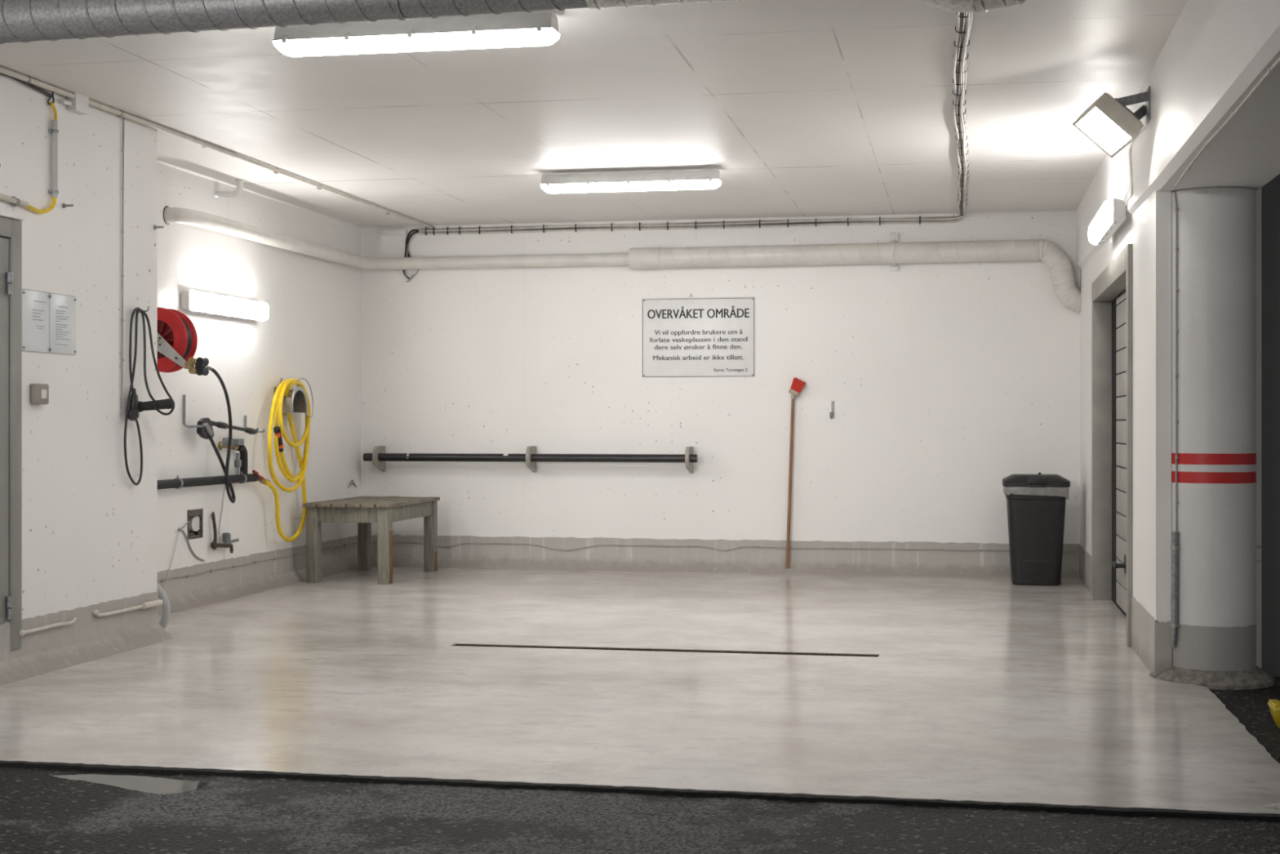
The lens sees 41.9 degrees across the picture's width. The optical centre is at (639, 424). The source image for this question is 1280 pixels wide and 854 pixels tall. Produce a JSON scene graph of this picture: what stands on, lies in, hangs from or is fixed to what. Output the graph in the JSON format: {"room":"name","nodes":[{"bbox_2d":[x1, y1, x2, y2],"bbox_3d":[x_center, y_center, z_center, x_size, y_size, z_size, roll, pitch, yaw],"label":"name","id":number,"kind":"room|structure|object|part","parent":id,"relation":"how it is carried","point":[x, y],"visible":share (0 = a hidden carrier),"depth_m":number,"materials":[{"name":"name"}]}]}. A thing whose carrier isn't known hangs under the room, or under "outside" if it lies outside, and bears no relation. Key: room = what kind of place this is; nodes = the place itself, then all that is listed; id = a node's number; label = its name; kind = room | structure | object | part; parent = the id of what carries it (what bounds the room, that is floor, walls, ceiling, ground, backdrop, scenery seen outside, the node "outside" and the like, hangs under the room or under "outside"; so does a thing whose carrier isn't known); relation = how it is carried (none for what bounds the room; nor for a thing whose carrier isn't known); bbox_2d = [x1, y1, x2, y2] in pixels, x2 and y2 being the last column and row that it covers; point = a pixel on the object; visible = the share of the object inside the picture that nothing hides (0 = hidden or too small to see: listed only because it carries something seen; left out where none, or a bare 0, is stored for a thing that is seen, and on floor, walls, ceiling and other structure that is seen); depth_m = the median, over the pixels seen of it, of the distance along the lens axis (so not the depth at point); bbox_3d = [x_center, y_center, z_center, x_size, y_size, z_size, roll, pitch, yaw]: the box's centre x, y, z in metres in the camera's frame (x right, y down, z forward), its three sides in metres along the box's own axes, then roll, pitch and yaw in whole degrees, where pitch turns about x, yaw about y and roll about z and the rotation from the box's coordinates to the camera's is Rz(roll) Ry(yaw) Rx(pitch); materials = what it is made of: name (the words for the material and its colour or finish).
{"room":"parking garage","nodes":[
{"label":"parking garage","id":0,"kind":"room"},
{"bbox_2d":[0,75,157,619],"bbox_3d":[-4.695,-0.210,7.168,3.056,2.920,5.090,0,0,11],"label":"wall pier","id":1,"kind":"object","parent":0,"point":[90,533],"visible":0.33,"depth_m":8.62,"materials":[{"name":"paint"}]},
{"bbox_2d":[0,216,22,650],"bbox_3d":[-3.127,0.051,7.453,0.155,2.049,1.153,0,0,11],"label":"door","id":2,"kind":"structure","parent":1,"relation":"attached to","point":[11,230],"depth_m":7.92,"materials":[{"name":"grey paint"}]},
{"bbox_2d":[0,205,25,220],"bbox_3d":[-3.085,-0.998,7.421,0.050,0.044,1.200,0,0,11],"label":"trim","id":3,"kind":"structure","parent":1,"relation":"attached to","point":[6,212],"depth_m":7.90,"materials":[{"name":"paint"}]},
{"bbox_2d":[0,75,45,95],"bbox_3d":[-2.963,-1.634,8.022,0.016,0.033,0.473,0,0,11],"label":"cable","id":4,"kind":"object","parent":1,"relation":"attached to","point":[0,75],"visible":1,"depth_m":7.96,"materials":[{"name":"grey plastic"}]},
{"bbox_2d":[0,72,54,105],"bbox_3d":[-2.952,-1.618,8.032,0.024,0.082,0.530,0,0,10],"label":"cable","id":5,"kind":"object","parent":1,"relation":"attached to","point":[50,95],"visible":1,"depth_m":8.10,"materials":[{"name":"plastic"}]},
{"bbox_2d":[0,101,58,213],"bbox_3d":[-2.954,-1.311,8.022,0.038,0.568,0.587,0,0,11],"label":"conduit","id":6,"kind":"object","parent":1,"relation":"attached to","point":[15,202],"visible":1,"depth_m":8.27,"materials":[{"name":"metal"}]},
{"bbox_2d":[30,383,48,404],"bbox_3d":[-2.925,-0.147,8.140,0.050,0.100,0.102,0,0,11],"label":"light switch","id":7,"kind":"object","parent":1,"relation":"attached to","point":[39,393],"visible":1,"depth_m":8.10,"materials":[{"name":"beige plastic"}]},
{"bbox_2d":[22,288,76,355],"bbox_3d":[-2.921,-0.501,8.263,0.012,0.300,0.497,0,0,11],"label":"notice sign","id":8,"kind":"object","parent":1,"relation":"attached to","point":[48,319],"visible":1,"depth_m":8.25,"materials":[{"name":"plastic"}]},
{"bbox_2d":[62,203,73,208],"bbox_3d":[-2.879,-1.098,8.393,0.065,0.025,0.025,0,0,11],"label":"bolt","id":9,"kind":"object","parent":1,"relation":"attached to","point":[64,206],"visible":1,"depth_m":8.39,"materials":[{"name":"metal"}]},
{"bbox_2d":[60,93,88,115],"bbox_3d":[-2.864,-1.635,8.443,0.055,0.107,0.206,0,0,11],"label":"junction box","id":10,"kind":"object","parent":1,"relation":"attached to","point":[79,105],"visible":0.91,"depth_m":8.45,"materials":[{"name":"white plastic"}]},
{"bbox_2d":[0,591,173,685],"bbox_3d":[-3.014,1.077,7.556,0.118,0.287,3.690,0,0,11],"label":"baseboard","id":11,"kind":"object","parent":1,"relation":"attached to","point":[91,637],"visible":0.84,"depth_m":8.50,"materials":[{"name":"grey paint"}]},
{"bbox_2d":[19,617,76,635],"bbox_3d":[-2.918,0.997,8.230,0.030,0.039,0.503,0,0,11],"label":"conduit","id":12,"kind":"object","parent":11,"relation":"attached to","point":[22,633],"visible":1,"depth_m":8.20,"materials":[{"name":"white plastic"}]},
{"bbox_2d":[93,599,163,617],"bbox_3d":[-2.758,0.990,9.007,0.039,0.055,0.702,0,0,12],"label":"conduit","id":13,"kind":"object","parent":11,"relation":"attached to","point":[156,602],"visible":1,"depth_m":9.05,"materials":[{"name":"white plastic"}]},
{"bbox_2d":[120,117,124,412],"bbox_3d":[-2.820,-0.875,8.773,0.015,1.622,0.434,0,0,11],"label":"cable","id":14,"kind":"object","parent":1,"relation":"attached to","point":[122,149],"visible":0.92,"depth_m":8.97,"materials":[{"name":"grey plastic"}]},
{"bbox_2d":[138,398,174,412],"bbox_3d":[-2.647,-0.093,9.078,0.245,0.092,0.090,0,0,11],"label":"peg","id":15,"kind":"object","parent":1,"relation":"attached to","point":[169,403],"visible":0.74,"depth_m":9.05,"materials":[{"name":"black plastic"}]},
{"bbox_2d":[153,225,164,229],"bbox_3d":[-2.696,-1.101,9.340,0.065,0.025,0.025,0,0,11],"label":"bolt","id":16,"kind":"object","parent":1,"relation":"attached to","point":[155,227],"visible":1,"depth_m":9.34,"materials":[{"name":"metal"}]},
{"bbox_3d":[-2.721,-0.629,9.166,0.062,0.037,0.028,0,0,11],"label":"wall hook","id":17,"kind":"object","parent":1,"relation":"attached to","visible":0},
{"bbox_2d":[124,306,174,485],"bbox_3d":[-2.647,-0.152,9.063,0.218,0.970,0.267,0,0,11],"label":"extension cord","id":18,"kind":"object","parent":17,"relation":"hanging from","point":[132,406],"visible":1,"depth_m":9.06,"materials":[{"name":"black rubber"}]},
{"bbox_2d":[128,388,138,411],"bbox_3d":[-2.737,-0.122,9.032,0.048,0.145,0.048,0,0,11],"label":"socket","id":19,"kind":"object","parent":18,"relation":"attached to","point":[133,397],"depth_m":9.01,"materials":[{"name":"black plastic"}]},
{"bbox_2d":[157,162,360,572],"bbox_3d":[-2.931,-0.210,11.797,0.200,2.920,4.870,0,0,11],"label":"wall","id":20,"kind":"structure","parent":0,"point":[311,331],"depth_m":12.07,"materials":[{"name":"paint"}]},
{"bbox_2d":[163,531,179,591],"bbox_3d":[-3.019,0.889,10.754,0.008,0.388,0.228,0,0,11],"label":"loose cable","id":21,"kind":"object","parent":20,"relation":"attached to","point":[179,531],"visible":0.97,"depth_m":10.76,"materials":[{"name":"grey plastic"}]},
{"bbox_2d":[177,521,204,561],"bbox_3d":[-2.965,0.781,11.044,0.027,0.285,0.375,0,0,11],"label":"loose cable","id":22,"kind":"object","parent":20,"relation":"attached to","point":[180,529],"visible":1,"depth_m":10.99,"materials":[{"name":"grey plastic"}]},
{"bbox_2d":[182,394,205,427],"bbox_3d":[-2.916,-0.085,10.922,0.156,0.217,0.017,0,0,11],"label":"hook","id":23,"kind":"object","parent":20,"relation":"attached to","point":[184,395],"visible":1,"depth_m":10.93,"materials":[{"name":"metal"}]},
{"bbox_2d":[196,417,258,439],"bbox_3d":[-2.799,0.030,11.379,0.052,0.144,0.912,0,0,11],"label":"gun","id":24,"kind":"object","parent":23,"relation":"hanging from","point":[206,431],"visible":1,"depth_m":11.06,"materials":[{"name":"black plastic"}]},
{"bbox_2d":[186,507,203,539],"bbox_3d":[-3.009,0.663,11.126,0.103,0.196,0.235,0,0,11],"label":"electrical outlet","id":25,"kind":"object","parent":20,"relation":"in","point":[194,517],"depth_m":11.14,"materials":[{"name":"plastic"}]},
{"bbox_2d":[157,306,235,502],"bbox_3d":[-2.751,-0.085,10.710,0.566,1.246,1.413,0,0,11],"label":"hose reel","id":26,"kind":"object","parent":20,"relation":"attached to","point":[177,336],"visible":0.66,"depth_m":10.10,"materials":[{"name":"red plastic"}]},
{"bbox_3d":[-2.845,-0.446,10.058,0.272,0.225,0.010,0,0,11],"label":"arm","id":27,"kind":"part","parent":26,"relation":"part of","materials":[{"name":"grey metal"}]},
{"bbox_2d":[157,437,270,488],"bbox_3d":[-2.969,0.267,10.773,0.113,0.352,2.635,0,0,11],"label":"pipe","id":28,"kind":"object","parent":20,"relation":"attached to","point":[241,462],"visible":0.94,"depth_m":11.48,"materials":[{"name":"black plastic"}]},
{"bbox_2d":[234,453,241,466],"bbox_3d":[-2.789,0.249,11.584,0.048,0.099,0.048,0,0,11],"label":"valve","id":29,"kind":"object","parent":28,"relation":"on","point":[237,462],"depth_m":11.57,"materials":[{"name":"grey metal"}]},
{"bbox_3d":[-2.728,0.346,11.848,0.016,0.044,0.080,0,0,11],"label":"tap lever","id":30,"kind":"part","parent":28,"relation":"part of","materials":[{"name":"red plastic"}]},
{"bbox_2d":[257,478,270,485],"bbox_3d":[-2.715,0.404,11.979,0.044,0.077,0.171,0,0,23],"label":"tap","id":31,"kind":"object","parent":28,"relation":"on","point":[262,481],"depth_m":11.98,"materials":[{"name":"metal"}]},
{"bbox_2d":[180,289,268,321],"bbox_3d":[-2.829,-0.809,11.463,0.116,0.144,1.188,0,0,11],"label":"lamp","id":32,"kind":"object","parent":20,"relation":"attached to","point":[193,300],"visible":1,"depth_m":11.28,"materials":[{"name":"plastic"}]},
{"bbox_2d":[217,454,231,534],"bbox_3d":[-2.872,0.484,11.537,0.007,0.547,0.197,0,0,11],"label":"loose cable","id":33,"kind":"object","parent":20,"relation":"attached to","point":[230,455],"visible":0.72,"depth_m":11.50,"materials":[{"name":"grey plastic"}]},
{"bbox_2d":[210,511,239,552],"bbox_3d":[-2.855,0.743,11.462,0.078,0.295,0.368,0,0,16],"label":"tap","id":34,"kind":"object","parent":20,"relation":"attached to","point":[226,536],"visible":1,"depth_m":11.43,"materials":[{"name":"metal"}]},
{"bbox_3d":[-2.825,0.855,11.535,0.029,0.070,0.041,0,0,11],"label":"spout","id":35,"kind":"part","parent":34,"relation":"part of","materials":[{"name":"metal"}]},
{"bbox_3d":[-2.813,0.808,11.568,0.012,0.026,0.142,0,0,11],"label":"lever","id":36,"kind":"part","parent":34,"relation":"part of","materials":[{"name":"metal"}]},
{"bbox_2d":[213,179,244,197],"bbox_3d":[-2.818,-1.614,11.421,0.230,0.133,0.065,0,0,4],"label":"drain pipe","id":37,"kind":"object","parent":20,"relation":"attached to","point":[238,191],"visible":1,"depth_m":11.40,"materials":[{"name":"white plastic"}]},
{"bbox_2d":[244,415,265,432],"bbox_3d":[-2.736,0.000,11.855,0.156,0.125,0.017,0,0,11],"label":"hook","id":38,"kind":"object","parent":20,"relation":"attached to","point":[245,416],"visible":0.63,"depth_m":11.86,"materials":[{"name":"metal"}]},
{"bbox_2d":[157,534,357,616],"bbox_3d":[-2.783,1.077,11.819,0.103,0.287,4.770,0,0,11],"label":"baseboard","id":39,"kind":"structure","parent":20,"relation":"attached to","point":[183,593],"depth_m":11.87,"materials":[{"name":"grey paint"}]},
{"bbox_2d":[157,542,357,582],"bbox_3d":[-2.815,0.997,11.810,0.016,0.028,4.700,0,0,11],"label":"wire","id":40,"kind":"object","parent":20,"relation":"attached to","point":[344,544],"visible":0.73,"depth_m":11.81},
{"bbox_2d":[157,160,362,228],"bbox_3d":[-2.821,-1.664,11.827,0.046,0.032,4.770,0,0,11],"label":"trim","id":41,"kind":"structure","parent":20,"relation":"attached to","point":[166,164],"depth_m":12.08,"materials":[{"name":"paint"}]},
{"bbox_2d":[273,377,313,417],"bbox_3d":[-2.604,-0.201,12.528,0.165,0.293,0.408,0,0,11],"label":"holder","id":42,"kind":"object","parent":20,"relation":"attached to","point":[296,402],"visible":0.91,"depth_m":12.55,"materials":[{"name":"silver metal"}]},
{"bbox_2d":[265,378,311,542],"bbox_3d":[-2.602,0.268,12.400,0.133,1.220,0.907,0,0,8],"label":"garden hose","id":43,"kind":"object","parent":42,"relation":"hanging from","point":[283,388],"visible":0.96,"depth_m":12.27,"materials":[{"name":"yellow rubber"}]},
{"bbox_2d":[347,480,356,488],"bbox_3d":[-2.403,0.498,13.957,0.016,0.072,0.184,0,0,11],"label":"hook","id":44,"kind":"object","parent":20,"relation":"attached to","point":[351,480],"visible":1,"depth_m":13.94,"materials":[{"name":"metal"}]},
{"bbox_2d":[162,205,628,270],"bbox_3d":[-1.443,-1.341,12.162,2.696,0.119,3.547,0,0,11],"label":"vent pipe","id":45,"kind":"object","parent":20,"relation":"attached to","point":[171,215],"visible":0.97,"depth_m":13.64,"materials":[{"name":"plastic"}]},
{"bbox_2d":[0,0,1187,226],"bbox_3d":[0.413,-1.770,8.710,12.500,0.200,10.060,0,0,11],"label":"ceiling","id":46,"kind":"structure","parent":0,"point":[801,108],"depth_m":8.69,"materials":[{"name":"paint"}]},
{"bbox_2d":[0,66,432,229],"bbox_3d":[-2.608,-1.654,9.692,0.058,0.035,8.840,0,0,11],"label":"conduit","id":47,"kind":"object","parent":46,"relation":"attached to","point":[27,79],"visible":1,"depth_m":9.52,"materials":[{"name":"metal"}]},
{"bbox_2d":[0,0,741,44],"bbox_3d":[-1.205,-1.560,6.088,4.173,0.218,0.182,0,0,13],"label":"spiral duct","id":48,"kind":"object","parent":46,"relation":"attached to","point":[20,20],"visible":1,"depth_m":6.11,"materials":[{"name":"silver metal"}]},
{"bbox_2d":[271,12,559,57],"bbox_3d":[-0.919,-1.588,6.829,1.188,0.116,0.144,0,0,11],"label":"lamp","id":49,"kind":"object","parent":46,"relation":"attached to","point":[529,29],"visible":0.99,"depth_m":6.77,"materials":[{"name":"plastic"}]},
{"bbox_2d":[272,28,559,57],"bbox_3d":[-0.919,-1.554,6.829,1.188,0.048,0.124,0,0,11],"label":"diffuser","id":50,"kind":"object","parent":49,"relation":"attached to","point":[394,40],"depth_m":6.78,"materials":[{"name":"white plastic"}]},
{"bbox_2d":[540,169,721,193],"bbox_3d":[-0.063,-1.588,10.952,1.188,0.116,0.144,0,0,11],"label":"lamp","id":51,"kind":"object","parent":46,"relation":"attached to","point":[698,179],"visible":1,"depth_m":10.90,"materials":[{"name":"plastic"}]},
{"bbox_2d":[540,179,721,193],"bbox_3d":[-0.063,-1.554,10.952,1.188,0.048,0.124,0,0,11],"label":"diffuser","id":52,"kind":"object","parent":51,"relation":"attached to","point":[550,186],"depth_m":10.91,"materials":[{"name":"white plastic"}]},
{"bbox_2d":[402,12,973,282],"bbox_3d":[1.403,-1.430,10.848,3.896,0.469,8.562,0,0,-22],"label":"cable bundle","id":53,"kind":"object","parent":46,"relation":"attached to","point":[964,20],"visible":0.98,"depth_m":13.38,"materials":[{"name":"black plastic"}]},
{"bbox_2d":[920,0,1026,12],"bbox_3d":[1.391,-1.574,5.606,0.423,0.268,1.207,0,0,-42],"label":"duct elbow","id":54,"kind":"object","parent":46,"relation":"attached to","point":[955,6],"visible":1,"depth_m":5.81,"materials":[{"name":"silver metal"}]},
{"bbox_2d":[1076,0,1279,269],"bbox_3d":[2.716,-1.387,8.163,0.490,0.605,9.860,0,0,11],"label":"wall","id":55,"kind":"structure","parent":46,"relation":"attached to","point":[1215,52],"depth_m":6.60,"materials":[{"name":"paint"}]},
{"bbox_2d":[1088,197,1125,245],"bbox_3d":[2.684,-1.160,9.625,0.116,0.144,1.188,0,0,11],"label":"lamp","id":56,"kind":"object","parent":55,"relation":"attached to","point":[1112,213],"visible":1,"depth_m":9.20,"materials":[{"name":"plastic"}]},
{"bbox_2d":[1088,199,1112,244],"bbox_3d":[2.651,-1.160,9.631,0.048,0.124,1.188,0,0,11],"label":"diffuser","id":57,"kind":"object","parent":56,"relation":"attached to","point":[1101,226],"depth_m":9.42,"materials":[{"name":"white plastic"}]},
{"bbox_2d":[1072,85,1150,157],"bbox_3d":[2.270,-1.442,7.963,0.365,0.316,0.244,0,0,0],"label":"floodlight","id":58,"kind":"object","parent":55,"relation":"attached to","point":[1107,122],"visible":1,"depth_m":7.92,"materials":[{"name":"grey metal"}]},
{"bbox_3d":[2.210,-1.398,7.953,0.171,0.202,0.238,0,0,-12],"label":"glass","id":59,"kind":"part","parent":58,"relation":"part of","materials":[{"name":"white glass"}]},
{"bbox_2d":[1125,122,1148,205],"bbox_3d":[2.523,-1.327,8.488,0.010,0.302,1.060,0,0,11],"label":"cable","id":60,"kind":"object","parent":58,"relation":"hanging from","point":[1146,123],"visible":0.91,"depth_m":8.75,"materials":[{"name":"white plastic"}]},
{"bbox_2d":[1173,57,1279,187],"bbox_3d":[2.154,-1.088,6.233,0.030,0.018,2.842,0,0,11],"label":"cable","id":61,"kind":"object","parent":55,"relation":"attached to","point":[1272,68],"visible":1,"depth_m":5.87,"materials":[{"name":"white plastic"}]},
{"bbox_2d":[0,566,1279,813],"bbox_3d":[-0.017,1.230,9.646,6.500,0.060,8.087,0,0,11],"label":"floor","id":62,"kind":"structure","parent":0,"point":[978,689],"depth_m":7.33,"materials":[{"name":"grey concrete"}]},
{"bbox_2d":[157,583,170,628],"bbox_3d":[-2.735,1.054,9.482,0.142,0.347,0.046,0,0,11],"label":"conduit","id":63,"kind":"object","parent":62,"relation":"on","point":[166,614],"visible":0.56,"depth_m":9.46,"materials":[{"name":"grey plastic"}]},
{"bbox_2d":[302,496,439,584],"bbox_3d":[-2.093,0.897,13.142,0.681,0.606,1.250,0,0,11],"label":"wooden table","id":64,"kind":"object","parent":62,"relation":"on","point":[362,510],"visible":1,"depth_m":12.63,"materials":[{"name":"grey wood"}]},
{"bbox_3d":[-2.474,0.913,12.665,0.088,0.574,0.088,0,0,11],"label":"leg","id":65,"kind":"part","parent":64,"relation":"part of","materials":[{"name":"grey wood"}]},
{"bbox_3d":[-2.267,0.913,13.737,0.088,0.574,0.088,0,0,11],"label":"leg","id":66,"kind":"part","parent":64,"relation":"part of","materials":[{"name":"grey wood"}]},
{"bbox_3d":[-1.917,0.913,12.557,0.088,0.574,0.088,0,0,11],"label":"leg","id":67,"kind":"part","parent":64,"relation":"part of","materials":[{"name":"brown wood"}]},
{"bbox_3d":[-1.710,0.913,13.629,0.088,0.574,0.088,0,0,11],"label":"leg","id":68,"kind":"part","parent":64,"relation":"part of","materials":[{"name":"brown wood"}]},
{"bbox_2d":[0,690,1279,821],"bbox_3d":[-0.446,1.226,6.850,5.720,0.048,2.519,0,0,11],"label":"trim","id":69,"kind":"structure","parent":62,"relation":"attached to","point":[100,767],"depth_m":5.50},
{"bbox_2d":[453,644,879,657],"bbox_3d":[0.112,1.231,8.881,2.299,0.054,0.110,0,0,11],"label":"floor drain","id":70,"kind":"object","parent":62,"relation":"in","point":[468,645],"visible":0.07,"depth_m":8.92,"materials":[{"name":"metal"}]},
{"bbox_2d":[785,377,805,568],"bbox_3d":[1.252,0.389,13.420,0.160,1.532,0.077,0,0,11],"label":"broom","id":71,"kind":"object","parent":62,"relation":"on","point":[797,384],"visible":1,"depth_m":13.41,"materials":[{"name":"brown wood"}]},
{"bbox_3d":[1.208,0.455,13.429,0.076,1.400,0.029,0,0,-11],"label":"handle","id":72,"kind":"part","parent":71,"relation":"part of","materials":[{"name":"brown wood"}]},
{"bbox_2d":[1002,472,1070,585],"bbox_3d":[2.986,0.782,12.604,0.486,0.835,0.534,0,0,11],"label":"waste bin","id":73,"kind":"object","parent":62,"relation":"on","point":[1035,503],"visible":1,"depth_m":12.39,"materials":[{"name":"black plastic"}]},
{"bbox_3d":[2.986,0.415,12.604,0.486,0.100,0.534,0,0,11],"label":"lid","id":74,"kind":"part","parent":73,"relation":"part of","materials":[{"name":"black plastic"}]},
{"bbox_2d":[0,676,1279,853],"bbox_3d":[-0.522,1.288,5.194,15.000,0.144,8.000,0,0,11],"label":"ground","id":75,"kind":"structure","parent":0,"point":[41,812],"depth_m":5.08,"materials":[{"name":"black asphalt"}]},
{"bbox_2d":[53,773,206,794],"bbox_3d":[-1.749,1.216,5.680,0.601,0.002,0.215,0,0,26],"label":"puddle","id":76,"kind":"object","parent":75,"relation":"on","point":[157,785],"visible":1,"depth_m":5.66,"materials":[{"name":"liquid"}]},
{"bbox_2d":[1267,698,1279,728],"bbox_3d":[2.679,1.163,6.648,0.318,0.106,0.182,0,0,11],"label":"tub","id":77,"kind":"object","parent":75,"relation":"on","point":[1274,704],"visible":1,"depth_m":6.64,"materials":[{"name":"plastic"}]},
{"bbox_3d":[2.679,1.121,6.648,0.318,0.023,0.182,0,0,11],"label":"tub lid","id":78,"kind":"part","parent":77,"relation":"part of","materials":[{"name":"yellow plastic"}]},
{"bbox_2d":[360,210,1079,543],"bbox_3d":[0.712,-0.210,13.674,7.000,2.920,0.200,0,0,11],"label":"wall","id":79,"kind":"structure","parent":0,"point":[946,382],"depth_m":13.56,"materials":[{"name":"paint"}]},
{"bbox_2d":[379,228,406,235],"bbox_3d":[-2.084,-1.620,14.095,0.232,0.048,0.034,0,0,11],"label":"cable trunking","id":80,"kind":"object","parent":79,"relation":"attached to","point":[402,231],"visible":1,"depth_m":14.08,"materials":[{"name":"white plastic"}]},
{"bbox_2d":[363,445,697,473],"bbox_3d":[-0.919,0.291,13.763,2.824,0.220,0.245,0,0,11],"label":"guard rail","id":81,"kind":"object","parent":79,"relation":"attached to","point":[378,456],"visible":1,"depth_m":13.70,"materials":[{"name":"black metal"}]},
{"bbox_2d":[641,297,755,377],"bbox_3d":[0.474,-0.706,13.613,0.934,0.650,0.010,0,0,11],"label":"warning sign","id":82,"kind":"object","parent":79,"relation":"attached to","point":[708,336],"visible":1,"depth_m":13.61,"materials":[{"name":"white"}]},
{"bbox_2d":[371,541,1075,552],"bbox_3d":[0.541,1.017,13.595,5.835,0.065,0.019,0,0,11],"label":"wire","id":83,"kind":"object","parent":79,"relation":"attached to","point":[415,542],"visible":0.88,"depth_m":13.56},
{"bbox_2d":[371,534,1079,578],"bbox_3d":[0.525,1.077,13.566,5.915,0.287,0.103,0,0,11],"label":"baseboard","id":84,"kind":"structure","parent":79,"relation":"attached to","point":[489,556],"depth_m":13.57,"materials":[{"name":"grey paint"}]},
{"bbox_2d":[829,400,834,418],"bbox_3d":[1.535,-0.114,13.382,0.022,0.144,0.067,0,0,28],"label":"coat hook","id":85,"kind":"object","parent":79,"relation":"attached to","point":[832,413],"visible":1,"depth_m":13.40,"materials":[{"name":"metal"}]},
{"bbox_2d":[628,232,1081,313],"bbox_3d":[1.694,-1.192,13.286,3.609,0.664,0.187,0,0,11],"label":"pipe","id":86,"kind":"object","parent":79,"relation":"attached to","point":[1046,251],"visible":0.94,"depth_m":13.20,"materials":[{"name":"white plastic"}]},
{"bbox_2d":[1080,187,1261,668],"bbox_3d":[3.187,0.005,10.424,0.505,2.490,5.240,0,0,11],"label":"wall","id":87,"kind":"structure","parent":0,"point":[1148,228],"depth_m":8.09,"materials":[{"name":"paint"}]},
{"bbox_2d":[1079,544,1091,593],"bbox_3d":[3.291,1.077,12.278,0.016,0.287,1.560,0,0,11],"label":"baseboard","id":88,"kind":"structure","parent":87,"relation":"attached to","point":[1085,558],"depth_m":12.38,"materials":[{"name":"grey paint"}]},
{"bbox_2d":[1091,244,1133,647],"bbox_3d":[2.935,0.115,10.229,0.138,2.170,2.570,0,0,11],"label":"door","id":89,"kind":"structure","parent":87,"relation":"in","point":[1112,322],"depth_m":11.24,"materials":[{"name":"grey paint"}]},
{"bbox_3d":[2.957,0.865,10.289,0.076,0.110,0.250,0,0,11],"label":"handle","id":90,"kind":"part","parent":89,"relation":"part of","materials":[{"name":"black paint"}]},
{"bbox_2d":[1131,595,1157,676],"bbox_3d":[2.549,1.070,8.450,0.016,0.300,1.120,0,0,11],"label":"baseboard","id":91,"kind":"structure","parent":87,"relation":"attached to","point":[1143,624],"depth_m":8.36,"materials":[{"name":"grey paint"}]},
{"bbox_2d":[1155,621,1172,675],"bbox_3d":[2.477,1.075,7.895,0.072,0.290,0.016,0,0,11],"label":"baseboard","id":92,"kind":"structure","parent":87,"relation":"attached to","point":[1163,630],"depth_m":7.89,"materials":[{"name":"grey paint"}]},
{"bbox_2d":[1149,666,1274,689],"bbox_3d":[2.711,1.195,7.930,0.572,0.112,0.573,0,0,11],"label":"trim","id":93,"kind":"structure","parent":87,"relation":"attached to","point":[1257,677],"depth_m":7.71,"materials":[{"name":"concrete"}]},
{"bbox_2d":[1171,186,1256,671],"bbox_3d":[2.711,0.077,7.929,0.404,2.346,0.404,0,0,11],"label":"round column","id":94,"kind":"structure","parent":0,"point":[1216,227],"depth_m":7.75,"materials":[{"name":"paint"}]},
{"bbox_2d":[1169,531,1181,647],"bbox_3d":[2.513,0.775,7.838,0.051,0.544,0.042,0,0,42],"label":"guard","id":95,"kind":"object","parent":94,"relation":"attached to","point":[1175,547],"visible":1,"depth_m":7.83,"materials":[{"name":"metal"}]},
{"bbox_2d":[1173,191,1178,531],"bbox_3d":[2.521,-0.292,7.848,0.015,1.600,0.025,0,0,-8],"label":"cable","id":96,"kind":"object","parent":94,"relation":"attached to","point":[1176,209],"visible":1,"depth_m":7.84,"materials":[{"name":"grey plastic"}]},
{"bbox_2d":[1261,173,1279,676],"bbox_3d":[4.773,-0.185,7.820,3.600,2.970,0.230,0,0,11],"label":"wall","id":97,"kind":"structure","parent":0,"point":[1270,192],"depth_m":8.04,"materials":[{"name":"paint"}]}
]}

